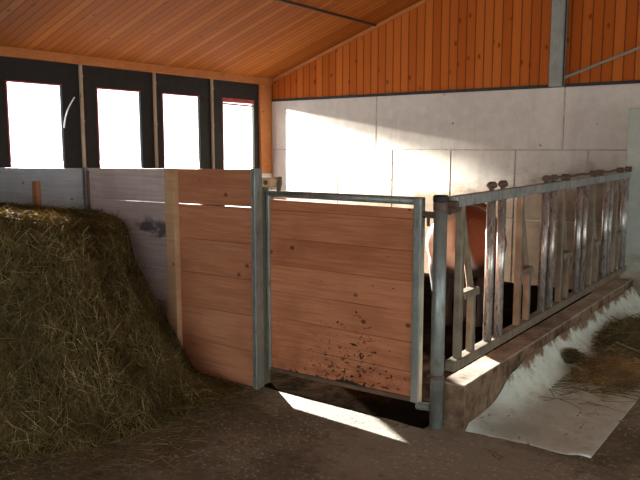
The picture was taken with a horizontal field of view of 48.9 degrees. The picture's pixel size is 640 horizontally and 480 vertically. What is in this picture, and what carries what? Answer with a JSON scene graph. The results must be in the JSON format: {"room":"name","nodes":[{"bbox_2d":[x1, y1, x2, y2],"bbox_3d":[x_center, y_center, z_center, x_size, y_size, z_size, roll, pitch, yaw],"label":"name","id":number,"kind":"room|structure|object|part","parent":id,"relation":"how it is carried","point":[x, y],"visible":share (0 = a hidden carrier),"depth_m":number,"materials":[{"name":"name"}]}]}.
{"room":"farm building","nodes":[
{"label":"farm building","id":0,"kind":"room"},
{"bbox_2d":[0,56,258,205],"bbox_3d":[-4.667,-0.352,5.399,0.030,2.600,13.400,5,9,36],"label":"window frame","id":1,"kind":"structure","parent":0,"point":[11,68],"depth_m":8.27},
{"bbox_2d":[5,80,65,167],"bbox_3d":[-3.033,-0.859,7.575,0.046,1.640,0.660,5,9,36],"label":"window","id":2,"kind":"structure","parent":1,"relation":"in","point":[6,81],"depth_m":7.73,"materials":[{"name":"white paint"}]},
{"bbox_3d":[-3.028,-0.860,7.581,0.046,1.640,0.646,5,9,36],"label":"frame","id":3,"kind":"part","parent":2,"relation":"part of","materials":[{"name":"white"}]},
{"bbox_2d":[63,97,74,127],"bbox_3d":[-2.771,-1.414,7.796,0.036,0.347,0.164,5,9,36],"label":"cord","id":4,"kind":"object","parent":1,"relation":"attached to","point":[73,97],"visible":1,"depth_m":7.76,"materials":[{"name":"plastic"}]},
{"bbox_2d":[78,64,85,166],"bbox_3d":[-2.680,-1.141,7.978,0.036,1.695,0.040,5,9,36],"label":"trim","id":5,"kind":"structure","parent":1,"relation":"attached to","point":[79,65],"depth_m":7.93,"materials":[{"name":"brown wood"}]},
{"bbox_2d":[96,87,143,167],"bbox_3d":[-2.386,-0.973,8.451,0.046,1.640,0.650,5,9,36],"label":"window","id":6,"kind":"structure","parent":1,"relation":"in","point":[139,92],"depth_m":8.61,"materials":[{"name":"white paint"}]},
{"bbox_3d":[-2.382,-0.974,8.457,0.046,1.640,0.636,5,9,36],"label":"frame","id":7,"kind":"part","parent":6,"relation":"part of","materials":[{"name":"white"}]},
{"bbox_2d":[0,46,272,84],"bbox_3d":[-4.635,-1.676,5.202,0.090,0.125,13.200,5,9,36],"label":"trim","id":8,"kind":"structure","parent":1,"relation":"attached to","point":[6,51],"depth_m":8.28,"materials":[{"name":"brown wood"}]},
{"bbox_2d":[152,73,158,168],"bbox_3d":[-2.054,-1.252,8.826,0.036,1.695,0.040,5,9,36],"label":"trim","id":9,"kind":"structure","parent":1,"relation":"attached to","point":[153,74],"depth_m":8.78,"materials":[{"name":"brown wood"}]},
{"bbox_2d":[162,93,202,204],"bbox_3d":[-1.804,-1.076,9.239,0.046,1.640,0.660,5,9,36],"label":"window","id":10,"kind":"structure","parent":1,"relation":"in","point":[199,108],"depth_m":9.41,"materials":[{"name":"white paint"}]},
{"bbox_3d":[-1.800,-1.077,9.245,0.046,1.640,0.646,5,9,36],"label":"frame","id":11,"kind":"part","parent":10,"relation":"part of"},
{"bbox_2d":[210,79,214,168],"bbox_3d":[-1.463,-1.356,9.626,0.036,1.695,0.040,5,9,36],"label":"trim","id":12,"kind":"structure","parent":1,"relation":"attached to","point":[211,80],"depth_m":9.59,"materials":[{"name":"brown wood"}]},
{"bbox_2d":[222,98,254,168],"bbox_3d":[-1.165,-1.190,10.105,0.046,1.640,0.665,5,9,36],"label":"window","id":13,"kind":"structure","parent":1,"relation":"in","point":[231,100],"depth_m":10.14,"materials":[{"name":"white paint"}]},
{"bbox_2d":[223,99,253,106],"bbox_3d":[-1.161,-1.946,10.004,0.016,0.085,0.637,5,9,36],"label":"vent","id":14,"kind":"object","parent":13,"relation":"attached to","point":[231,101],"depth_m":10.01,"materials":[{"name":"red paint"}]},
{"bbox_3d":[-1.161,-1.190,10.111,0.046,1.640,0.651,5,9,36],"label":"frame","id":15,"kind":"part","parent":13,"relation":"part of","materials":[{"name":"white"}]},
{"bbox_2d":[258,84,271,173],"bbox_3d":[-0.812,-1.644,10.474,0.050,1.305,0.247,5,9,36],"label":"trim","id":16,"kind":"structure","parent":1,"relation":"attached to","point":[264,91],"depth_m":10.44,"materials":[{"name":"brown wood"}]},
{"bbox_2d":[262,173,271,189],"bbox_3d":[-0.812,-0.684,10.600,0.050,0.630,0.247,5,9,36],"label":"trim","id":17,"kind":"structure","parent":1,"relation":"attached to","point":[269,174],"depth_m":10.57,"materials":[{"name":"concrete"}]},
{"bbox_2d":[0,0,421,78],"bbox_3d":[0.999,-2.393,1.012,14.440,2.661,13.700,5,9,36],"label":"ceiling","id":18,"kind":"structure","parent":0,"point":[256,38],"depth_m":7.99,"materials":[{"name":"brown wood"}]},
{"bbox_2d":[275,0,375,26],"bbox_3d":[-3.154,-2.157,4.064,0.035,0.030,13.230,5,9,36],"label":"trim","id":19,"kind":"structure","parent":18,"relation":"attached to","point":[282,1],"depth_m":8.40,"materials":[{"name":"black metal"}]},
{"bbox_2d":[0,376,639,479],"bbox_3d":[0.999,1.565,1.530,14.140,0.200,13.500,5,9,36],"label":"floor","id":20,"kind":"structure","parent":0,"point":[313,440],"depth_m":3.82,"materials":[{"name":"brown concrete"}]},
{"bbox_2d":[0,200,244,462],"bbox_3d":[-2.762,0.428,4.753,3.881,1.518,2.814,5,9,36],"label":"pile","id":21,"kind":"object","parent":20,"relation":"on","point":[89,355],"visible":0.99,"depth_m":4.08,"materials":[{"name":"brown plant"}]},
{"bbox_2d":[0,167,263,389],"bbox_3d":[-1.960,0.131,5.886,3.823,1.515,0.102,5,9,36],"label":"wall","id":22,"kind":"structure","parent":20,"relation":"on","point":[204,263],"depth_m":5.12,"materials":[{"name":"wood"}]},
{"bbox_2d":[0,388,287,479],"bbox_3d":[-1.673,1.163,3.694,3.310,0.033,1.445,-3,8,-22],"label":"hay","id":23,"kind":"object","parent":20,"relation":"on","point":[113,457],"visible":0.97,"depth_m":3.88},
{"bbox_2d":[262,176,281,383],"bbox_3d":[-0.335,0.296,4.829,0.153,1.461,0.110,5,9,36],"label":"post","id":24,"kind":"object","parent":20,"relation":"on","point":[267,182],"visible":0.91,"depth_m":4.83,"materials":[{"name":"metal"}]},
{"bbox_2d":[265,190,433,410],"bbox_3d":[0.139,0.344,4.516,1.310,1.283,0.066,5,9,36],"label":"wooden gate","id":25,"kind":"object","parent":24,"relation":"attached to","point":[345,282],"visible":1,"depth_m":4.47,"materials":[{"name":"wood"}]},
{"bbox_2d":[264,273,590,428],"bbox_3d":[-0.031,0.657,7.454,4.960,0.104,4.607,5,9,36],"label":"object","id":26,"kind":"structure","parent":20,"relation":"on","point":[398,410],"depth_m":4.91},
{"bbox_2d":[426,203,506,360],"bbox_3d":[1.295,0.237,6.301,0.634,1.196,2.434,1,8,11],"label":"cow","id":27,"kind":"object","parent":26,"relation":"on","point":[476,214],"visible":0.41,"depth_m":5.22},
{"bbox_2d":[427,195,448,428],"bbox_3d":[0.690,0.434,4.115,0.096,1.393,0.092,5,9,36],"label":"gate post","id":28,"kind":"object","parent":20,"relation":"on","point":[440,202],"visible":1,"depth_m":4.08,"materials":[{"name":"metal"}]},
{"bbox_2d":[444,166,631,371],"bbox_3d":[1.980,0.004,5.752,0.090,1.118,4.217,5,9,36],"label":"fence","id":29,"kind":"object","parent":28,"relation":"attached to","point":[612,242],"visible":1,"depth_m":5.29,"materials":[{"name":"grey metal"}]},
{"bbox_3d":[0.902,0.320,4.288,0.062,0.045,0.209,5,9,36],"label":"catch plate","id":30,"kind":"part","parent":29,"relation":"part of","materials":[{"name":"metal"}]},
{"bbox_3d":[1.475,0.218,5.064,0.062,0.045,0.209,5,9,36],"label":"catch plate","id":31,"kind":"part","parent":29,"relation":"part of","materials":[{"name":"metal"}]},
{"bbox_3d":[1.996,0.521,5.824,0.065,0.073,4.190,5,9,36],"label":"rail","id":32,"kind":"part","parent":29,"relation":"part of","materials":[{"name":"metal"}]},
{"bbox_3d":[1.999,-0.453,5.701,0.050,0.095,4.180,5,9,36],"label":"rail","id":33,"kind":"part","parent":29,"relation":"part of","materials":[{"name":"grey metal"}]},
{"bbox_3d":[2.018,0.122,5.801,0.062,0.045,0.209,5,9,36],"label":"catch plate","id":34,"kind":"part","parent":29,"relation":"part of","materials":[{"name":"metal"}]},
{"bbox_3d":[2.478,-0.603,6.328,0.022,0.044,2.581,5,9,36],"label":"release rod","id":35,"kind":"part","parent":29,"relation":"part of","materials":[{"name":"metal"}]},
{"bbox_3d":[2.538,0.030,6.505,0.062,0.045,0.209,5,9,36],"label":"catch plate","id":36,"kind":"part","parent":29,"relation":"part of","materials":[{"name":"metal"}]},
{"bbox_3d":[3.016,-0.055,7.153,0.062,0.045,0.209,5,9,36],"label":"catch plate","id":37,"kind":"part","parent":29,"relation":"part of","materials":[{"name":"metal"}]},
{"bbox_2d":[443,278,632,430],"bbox_3d":[2.013,0.760,5.822,0.159,0.284,4.170,5,9,36],"label":"concrete curb","id":38,"kind":"object","parent":20,"relation":"on","point":[468,392],"visible":0.66,"depth_m":4.60,"materials":[{"name":"concrete"}]},
{"bbox_2d":[465,287,639,458],"bbox_3d":[2.365,0.834,5.585,0.698,0.238,4.163,5,9,36],"label":"trough","id":39,"kind":"object","parent":20,"relation":"on","point":[518,414],"visible":0.66,"depth_m":4.53,"materials":[{"name":"white concrete"}]},
{"bbox_2d":[561,347,587,363],"bbox_3d":[1.923,0.862,5.352,0.208,0.114,0.303,5,9,36],"label":"clump","id":40,"kind":"object","parent":39,"relation":"on","point":[572,355],"visible":0.98,"depth_m":5.30,"materials":[{"name":"plant"}]},
{"bbox_2d":[539,353,639,428],"bbox_3d":[2.038,0.988,4.936,0.830,0.038,1.929,5,9,36],"label":"stalks","id":41,"kind":"object","parent":39,"relation":"on","point":[576,381],"visible":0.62,"depth_m":4.78},
{"bbox_2d":[570,351,639,390],"bbox_3d":[2.141,0.916,5.146,0.629,0.144,0.762,2,8,14],"label":"clump","id":42,"kind":"object","parent":39,"relation":"on","point":[604,370],"visible":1,"depth_m":5.03,"materials":[{"name":"brown plant"}]},
{"bbox_2d":[591,312,639,360],"bbox_3d":[2.716,0.776,6.068,0.769,0.183,1.655,6,10,40],"label":"clump","id":43,"kind":"object","parent":39,"relation":"on","point":[623,335],"visible":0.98,"depth_m":5.82,"materials":[{"name":"plant"}]},
{"bbox_2d":[620,108,639,296],"bbox_3d":[3.798,-0.314,7.191,1.240,2.060,0.320,5,9,36],"label":"concrete pillar","id":44,"kind":"structure","parent":20,"relation":"on","point":[632,254],"depth_m":7.36,"materials":[{"name":"grey concrete"}]},
{"bbox_2d":[272,0,639,292],"bbox_3d":[4.925,-1.724,6.510,14.140,5.232,0.204,5,9,36],"label":"wall","id":45,"kind":"structure","parent":0,"point":[427,146],"depth_m":8.69,"materials":[{"name":"concrete"}]},
{"bbox_2d":[273,0,429,81],"bbox_3d":[2.202,-3.299,8.204,7.272,2.487,0.030,5,9,36],"label":"trim","id":46,"kind":"structure","parent":45,"relation":"attached to","point":[416,5],"depth_m":9.56,"materials":[{"name":"brown wood"}]},
{"bbox_2d":[272,80,639,101],"bbox_3d":[4.880,-1.556,6.471,13.940,0.036,0.035,5,9,36],"label":"trim","id":47,"kind":"structure","parent":45,"relation":"attached to","point":[626,81],"depth_m":8.70,"materials":[{"name":"black metal"}]},
{"bbox_2d":[549,0,567,86],"bbox_3d":[2.683,-2.591,7.856,0.158,1.728,0.114,5,9,36],"label":"steel column","id":48,"kind":"structure","parent":45,"relation":"on","point":[559,16],"depth_m":7.87,"materials":[{"name":"metal"}]},
{"bbox_2d":[564,46,639,78],"bbox_3d":[3.842,-2.175,7.031,2.776,0.955,0.042,5,9,36],"label":"rod","id":49,"kind":"object","parent":48,"relation":"attached to","point":[636,48],"visible":1,"depth_m":7.64,"materials":[{"name":"metal"}]},
{"label":"outside","id":50,"kind":"structure","parent":0,"visible":0},
{"bbox_2d":[11,159,252,207],"bbox_3d":[0.000,2.206,0.288,180.000,0.650,180.000,5,9,36],"label":"ground","id":51,"kind":"structure","parent":50,"point":[171,163],"depth_m":81.76,"materials":[{"name":"white"}]}
]}

